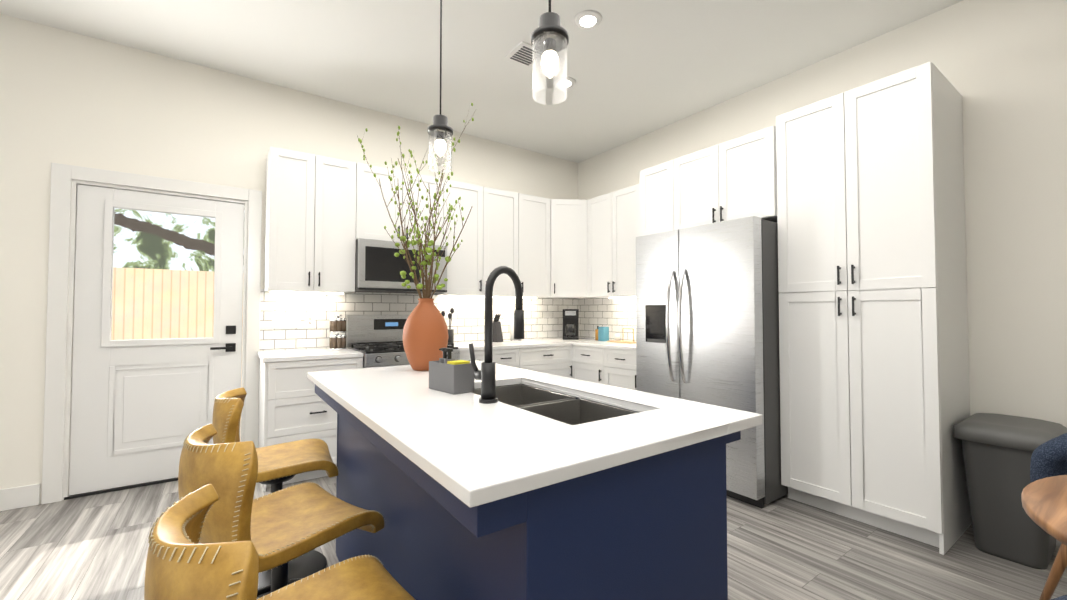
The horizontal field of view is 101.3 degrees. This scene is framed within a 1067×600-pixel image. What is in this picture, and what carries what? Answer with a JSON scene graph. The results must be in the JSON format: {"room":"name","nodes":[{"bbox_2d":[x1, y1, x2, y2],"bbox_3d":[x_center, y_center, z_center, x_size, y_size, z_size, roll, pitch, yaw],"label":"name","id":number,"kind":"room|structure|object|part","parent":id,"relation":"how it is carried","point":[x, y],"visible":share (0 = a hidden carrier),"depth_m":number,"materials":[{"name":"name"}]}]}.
{"room":"kitchen","nodes":[
{"label":"kitchen","id":0,"kind":"room"},
{"bbox_2d":[0,14,577,503],"bbox_3d":[-2.394,-0.231,3.381,7.390,3.050,0.140,1,-2,-35],"label":"wall","id":1,"kind":"structure","parent":0,"point":[68,98],"depth_m":3.02,"materials":[{"name":"white paint"}]},
{"bbox_2d":[0,483,39,510],"bbox_3d":[-4.236,1.192,1.950,2.775,0.130,0.014,1,-2,-35],"label":"baseboard","id":2,"kind":"structure","parent":1,"relation":"attached to","point":[19,497],"depth_m":2.70,"materials":[{"name":"white wood"}]},
{"bbox_2d":[41,163,261,503],"bbox_3d":[-2.663,0.207,3.168,1.150,2.170,0.160,1,-2,-35],"label":"door frame","id":3,"kind":"structure","parent":1,"relation":"attached to","point":[58,374],"depth_m":2.85,"materials":[{"name":"white wood"}]},
{"bbox_2d":[64,185,243,499],"bbox_3d":[-2.644,0.263,3.140,0.960,2.051,0.144,1,-2,-35],"label":"entry door","id":4,"kind":"structure","parent":1,"relation":"in","point":[141,409],"depth_m":3.04,"materials":[{"name":"white wood"}]},
{"bbox_2d":[264,146,359,292],"bbox_3d":[-1.788,-0.603,3.522,0.608,1.062,0.337,1,-2,-35],"label":"upper cabinet","id":5,"kind":"object","parent":1,"relation":"attached to","point":[323,214],"depth_m":3.37,"materials":[{"name":"white wood"}]},
{"bbox_2d":[271,292,635,298],"bbox_3d":[-0.362,-0.058,3.782,3.180,0.010,1.400,1,-2,-35],"label":"under-cabinet light strip","id":6,"kind":"object","parent":5,"relation":"attached to","point":[439,296],"visible":0.69,"depth_m":4.29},
{"bbox_2d":[360,163,447,295],"bbox_3d":[-1.229,-0.593,3.916,0.760,1.062,0.337,1,-2,-35],"label":"upper cabinet","id":7,"kind":"object","parent":1,"relation":"attached to","point":[374,215],"depth_m":3.74,"materials":[{"name":"white wood"}]},
{"bbox_2d":[355,238,446,293],"bbox_3d":[-1.185,-0.285,3.845,0.756,0.413,0.474,1,-2,-35],"label":"microwave","id":8,"kind":"object","parent":7,"relation":"attached to","point":[379,266],"visible":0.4,"depth_m":3.61,"materials":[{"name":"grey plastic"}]},
{"bbox_2d":[260,289,579,350],"bbox_3d":[-0.801,0.146,4.404,3.314,0.550,0.007,1,-2,-35],"label":"tile backsplash","id":9,"kind":"structure","parent":1,"relation":"attached to","point":[543,318],"depth_m":4.03,"materials":[{"name":"white tile"}]},
{"bbox_2d":[272,314,300,328],"bbox_3d":[-2.001,0.167,3.548,0.200,0.113,0.008,1,-2,-35],"label":"switch plate","id":10,"kind":"object","parent":9,"relation":"attached to","point":[281,321],"depth_m":3.54,"materials":[{"name":"white plastic"}]},
{"bbox_2d":[305,314,314,327],"bbox_3d":[-1.862,0.166,3.645,0.075,0.120,0.007,1,-2,-35],"label":"switch plate","id":11,"kind":"object","parent":9,"relation":"attached to","point":[309,318],"depth_m":3.64,"materials":[{"name":"white plastic"}]},
{"bbox_2d":[444,180,519,296],"bbox_3d":[-0.584,-0.581,4.371,0.820,1.062,0.337,1,-2,-35],"label":"upper cabinet","id":12,"kind":"object","parent":1,"relation":"attached to","point":[490,235],"depth_m":4.22,"materials":[{"name":"white wood"}]},
{"bbox_2d":[448,337,594,350],"bbox_3d":[-0.050,0.440,4.539,1.911,0.030,0.623,1,-2,-35],"label":"countertop","id":13,"kind":"structure","parent":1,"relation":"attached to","point":[463,346],"depth_m":4.29,"materials":[{"name":"white stone"}]},
{"bbox_2d":[441,308,453,342],"bbox_3d":[-0.820,0.240,4.198,0.128,0.349,0.110,1,-2,-35],"label":"utensil crock","id":14,"kind":"object","parent":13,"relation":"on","point":[450,335],"visible":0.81,"depth_m":4.17,"materials":[{"name":"black metal"}]},
{"bbox_2d":[493,314,502,341],"bbox_3d":[-0.385,0.279,4.509,0.120,0.288,0.090,-1,-2,35],"label":"knife block","id":15,"kind":"object","parent":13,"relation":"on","point":[497,334],"visible":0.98,"depth_m":4.47,"materials":[{"name":"grey wood"}]},
{"bbox_2d":[508,313,522,341],"bbox_3d":[-0.190,0.260,4.641,0.150,0.332,0.150,1,-2,-35],"label":"paper towel","id":16,"kind":"object","parent":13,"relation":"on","point":[512,339],"visible":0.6,"depth_m":4.59,"materials":[{"name":"white paper"}]},
{"bbox_2d":[563,309,578,339],"bbox_3d":[0.424,0.266,5.001,0.180,0.340,0.204,0,-1,5],"label":"coffee maker","id":17,"kind":"object","parent":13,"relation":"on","point":[570,325],"visible":0.98,"depth_m":4.92,"materials":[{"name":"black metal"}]},
{"bbox_2d":[595,326,635,343],"bbox_3d":[0.839,0.344,4.550,0.160,0.160,0.588,1,-2,-35],"label":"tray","id":18,"kind":"object","parent":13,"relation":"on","point":[601,333],"visible":0.96,"depth_m":4.65,"materials":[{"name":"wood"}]},
{"bbox_2d":[520,193,551,297],"bbox_3d":[-0.082,-0.572,4.725,0.408,1.062,0.337,1,-2,-35],"label":"upper cabinet","id":19,"kind":"object","parent":1,"relation":"attached to","point":[535,211],"depth_m":4.60,"materials":[{"name":"white wood"}]},
{"bbox_2d":[552,199,587,297],"bbox_3d":[0.384,-0.571,4.728,0.345,1.059,0.200,1,-2,-35],"label":"upper cabinet","id":20,"kind":"object","parent":1,"relation":"attached to","point":[569,216],"depth_m":4.73,"materials":[{"name":"white wood"}]},
{"bbox_2d":[0,0,962,162],"bbox_3d":[-0.226,-1.875,0.357,7.400,0.080,7.670,1,-2,-35],"label":"ceiling","id":21,"kind":"structure","parent":0,"point":[637,69],"depth_m":3.05,"materials":[{"name":"white paint"}]},
{"bbox_2d":[428,0,452,172],"bbox_3d":[-0.372,-1.161,1.760,0.120,1.275,0.120,1,-2,-35],"label":"pendant light","id":22,"kind":"object","parent":21,"relation":"hanging from","point":[440,130],"visible":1,"depth_m":1.73,"materials":[{"name":"clear glass"}]},
{"bbox_2d":[505,41,564,72],"bbox_3d":[0.013,-1.753,3.173,0.380,0.016,0.220,1,-2,-35],"label":"ceiling vent","id":23,"kind":"object","parent":21,"relation":"in","point":[521,52],"visible":0.67,"depth_m":3.13,"materials":[{"name":"white metal"}]},
{"bbox_2d":[531,0,568,104],"bbox_3d":[0.043,-1.176,1.171,0.120,1.275,0.120,1,-2,-35],"label":"pendant light","id":24,"kind":"object","parent":21,"relation":"hanging from","point":[549,37],"visible":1,"depth_m":1.14,"materials":[{"name":"clear glass"}]},
{"bbox_2d":[554,77,575,87],"bbox_3d":[0.251,-1.746,3.512,0.179,0.013,0.179,-1,-2,31],"label":"recessed light","id":25,"kind":"object","parent":21,"relation":"in","point":[571,81],"depth_m":3.49,"materials":[{"name":"white plastic"}]},
{"bbox_2d":[574,10,601,28],"bbox_3d":[0.343,-1.765,2.757,0.179,0.013,0.179,-1,-2,31],"label":"recessed light","id":26,"kind":"object","parent":21,"relation":"in","point":[586,19],"depth_m":2.74,"materials":[{"name":"white plastic"}]},
{"bbox_2d":[0,476,1066,599],"bbox_3d":[-0.226,1.239,0.276,7.400,0.050,7.670,1,-2,-35],"label":"floor","id":27,"kind":"structure","parent":0,"point":[96,546],"depth_m":2.15,"materials":[{"name":"grey wood"}]},
{"bbox_2d":[212,387,338,597],"bbox_3d":[-1.185,0.835,2.015,0.482,0.848,0.425,1,-2,-31],"label":"bar stool","id":28,"kind":"object","parent":27,"relation":"on","point":[279,464],"visible":0.62,"depth_m":1.96,"materials":[{"name":"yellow leather"}]},
{"bbox_2d":[144,484,415,599],"bbox_3d":[-0.453,0.805,0.892,0.459,0.849,0.519,-1,-2,45],"label":"bar stool","id":29,"kind":"object","parent":27,"relation":"on","point":[182,563],"visible":1,"depth_m":0.71,"materials":[{"name":"yellow leather"}]},
{"bbox_2d":[178,424,384,598],"bbox_3d":[-0.822,0.819,1.415,0.446,0.849,0.505,-1,-2,37],"label":"bar stool","id":30,"kind":"object","parent":27,"relation":"on","point":[279,529],"visible":0.92,"depth_m":1.26,"materials":[{"name":"yellow leather"}]},
{"bbox_2d":[257,348,363,491],"bbox_3d":[-1.724,0.845,3.354,0.648,0.902,0.628,1,-2,-35],"label":"base cabinet","id":31,"kind":"object","parent":27,"relation":"on","point":[293,406],"depth_m":3.07,"materials":[{"name":"white wood"}]},
{"bbox_3d":[-1.721,0.409,3.362,0.648,0.030,0.621,1,-2,-35],"label":"top of the base cabinet","id":32,"kind":"part","parent":31,"relation":"part of","materials":[{"name":"white stone"}]},
{"bbox_2d":[329,315,346,349],"bbox_3d":[-1.605,0.257,3.594,0.136,0.285,0.136,1,-2,-35],"label":"spice rack","id":33,"kind":"object","parent":31,"relation":"on","point":[337,341],"visible":1,"depth_m":3.55,"materials":[{"name":"brown glass"}]},
{"bbox_2d":[346,315,459,367],"bbox_3d":[-1.107,0.711,3.709,0.756,1.185,0.746,1,-2,-35],"label":"gas range","id":34,"kind":"object","parent":27,"relation":"on","point":[377,340],"visible":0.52,"depth_m":3.79,"materials":[{"name":"silver metal"}]},
{"bbox_2d":[460,348,521,368],"bbox_3d":[-0.572,0.881,4.172,0.646,0.872,0.618,1,-2,-35],"label":"base cabinet","id":35,"kind":"object","parent":27,"relation":"on","point":[507,357],"depth_m":4.01,"materials":[{"name":"white wood"}]},
{"bbox_2d":[315,384,740,599],"bbox_3d":[-0.227,0.811,1.706,0.885,0.884,1.704,1,-2,-35],"label":"kitchen island","id":36,"kind":"object","parent":27,"relation":"on","point":[654,527],"visible":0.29,"depth_m":1.05,"materials":[{"name":"blue paint"}]},
{"bbox_2d":[307,360,761,507],"bbox_3d":[-0.227,0.356,1.718,0.945,0.030,1.766,1,-2,-35],"label":"island countertop","id":37,"kind":"structure","parent":36,"relation":"on","point":[468,449],"depth_m":1.14,"materials":[{"name":"white stone"}]},
{"bbox_2d":[357,103,473,370],"bbox_3d":[-0.601,-0.354,2.290,0.520,1.418,0.610,1,-2,-35],"label":"vase","id":38,"kind":"object","parent":37,"relation":"on","point":[425,337],"visible":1,"depth_m":2.23,"materials":[{"name":"brown ceramic"}]},
{"bbox_2d":[429,348,473,394],"bbox_3d":[-0.313,0.260,1.666,0.090,0.158,0.176,1,-2,-43],"label":"soap caddy","id":39,"kind":"object","parent":37,"relation":"on","point":[448,373],"visible":0.96,"depth_m":1.62,"materials":[{"name":"grey plastic"}]},
{"bbox_2d":[469,266,523,403],"bbox_3d":[-0.107,0.106,1.514,0.221,0.458,0.109,1,-2,-35],"label":"faucet","id":40,"kind":"object","parent":37,"relation":"on","point":[486,374],"visible":1,"depth_m":1.45,"materials":[{"name":"black metal"}]},
{"bbox_2d":[471,384,637,425],"bbox_3d":[0.022,0.469,1.567,0.363,0.200,0.783,1,-2,-35],"label":"island sink","id":41,"kind":"object","parent":37,"relation":"in","point":[569,410],"depth_m":1.64,"materials":[{"name":"silver metal"}]},
{"bbox_2d":[522,345,573,378],"bbox_3d":[-0.043,0.891,4.544,0.648,0.872,0.618,1,-2,-35],"label":"base cabinet","id":42,"kind":"object","parent":27,"relation":"on","point":[554,360],"depth_m":4.33,"materials":[{"name":"white wood"}]},
{"bbox_2d":[574,345,601,383],"bbox_3d":[0.779,0.889,4.482,0.619,0.872,0.468,1,-2,-35],"label":"base cabinet","id":43,"kind":"object","parent":27,"relation":"on","point":[587,360],"depth_m":4.30,"materials":[{"name":"white wood"}]},
{"bbox_2d":[602,348,636,389],"bbox_3d":[1.042,0.880,4.108,0.619,0.872,0.446,1,-2,-35],"label":"base cabinet","id":44,"kind":"object","parent":27,"relation":"on","point":[618,366],"depth_m":3.96,"materials":[{"name":"white wood"}]},
{"bbox_2d":[570,340,635,350],"bbox_3d":[0.903,0.433,4.279,0.654,0.030,0.870,1,-2,-35],"label":"countertop","id":45,"kind":"structure","parent":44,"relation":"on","point":[590,343],"depth_m":4.20,"materials":[{"name":"white stone"}]},
{"bbox_2d":[580,298,635,340],"bbox_3d":[0.991,0.185,4.732,0.007,0.490,1.500,1,-2,-35],"label":"tile backsplash","id":46,"kind":"structure","parent":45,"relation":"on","point":[617,314],"depth_m":4.91,"materials":[{"name":"white tile"}]},
{"bbox_2d":[636,216,787,508],"bbox_3d":[1.392,0.392,3.270,0.929,1.800,0.949,1,-2,-35],"label":"refrigerator","id":47,"kind":"object","parent":27,"relation":"on","point":[707,313],"visible":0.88,"depth_m":2.84,"materials":[{"name":"grey metal"}]},
{"bbox_2d":[776,62,971,554],"bbox_3d":[2.044,0.034,2.679,0.654,2.485,0.772,1,-2,-35],"label":"pantry cabinet","id":48,"kind":"object","parent":27,"relation":"on","point":[874,353],"visible":1,"depth_m":2.43,"materials":[{"name":"white wood"}]},
{"bbox_2d":[953,413,1066,569],"bbox_3d":[2.441,0.941,2.231,0.448,0.647,0.363,1,-2,-35],"label":"trash can","id":49,"kind":"object","parent":27,"relation":"on","point":[998,449],"visible":0.83,"depth_m":2.14,"materials":[{"name":"grey plastic"}]},
{"bbox_2d":[1021,475,1066,545],"bbox_3d":[1.586,0.853,0.701,1.060,0.756,1.060,1,-2,-35],"label":"dining table","id":50,"kind":"object","parent":27,"relation":"on","point":[1044,503],"visible":1,"depth_m":1.04,"materials":[{"name":"brown wood"}]},
{"bbox_2d":[1030,433,1066,599],"bbox_3d":[2.095,0.872,1.475,0.485,0.752,0.547,-1,-2,33],"label":"dining chair","id":51,"kind":"object","parent":27,"relation":"on","point":[1049,458],"visible":0.44,"depth_m":1.69,"materials":[{"name":"blue fabric"}]},
{"bbox_2d":[1051,595,1066,599],"bbox_3d":[1.114,0.849,0.601,0.548,0.752,0.485,0,-2,-12],"label":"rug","id":52,"kind":"object","parent":27,"relation":"on","point":[1063,597],"visible":1,"depth_m":0.78,"materials":[{"name":"blue fabric"}]},
{"bbox_2d":[578,0,1066,427],"bbox_3d":[2.775,-0.258,2.341,0.140,3.050,7.520,1,-2,-35],"label":"wall","id":53,"kind":"structure","parent":0,"point":[1001,65],"depth_m":2.46,"materials":[{"name":"white paint"}]},
{"bbox_2d":[588,185,635,297],"bbox_3d":[0.935,-0.576,4.541,0.338,1.062,0.744,1,-2,-35],"label":"upper cabinet","id":54,"kind":"object","parent":53,"relation":"attached to","point":[611,216],"depth_m":4.44,"materials":[{"name":"white wood"}]},
{"bbox_2d":[636,160,671,236],"bbox_3d":[1.273,-0.595,3.815,0.623,1.062,0.348,1,-2,-35],"label":"upper cabinet","id":55,"kind":"object","parent":53,"relation":"attached to","point":[654,190],"depth_m":3.66,"materials":[{"name":"white wood"}]},
{"bbox_2d":[672,126,776,229],"bbox_3d":[1.600,-0.607,3.352,0.623,1.062,0.786,1,-2,-35],"label":"upper cabinet","id":56,"kind":"object","parent":53,"relation":"attached to","point":[736,178],"depth_m":3.13,"materials":[{"name":"white wood"}]},
{"label":"outside","id":57,"kind":"structure","parent":0,"visible":0},
{"bbox_2d":[111,207,244,440],"bbox_3d":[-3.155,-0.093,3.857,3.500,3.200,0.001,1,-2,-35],"label":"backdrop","id":58,"kind":"structure","parent":57,"point":[133,302],"depth_m":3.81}
]}

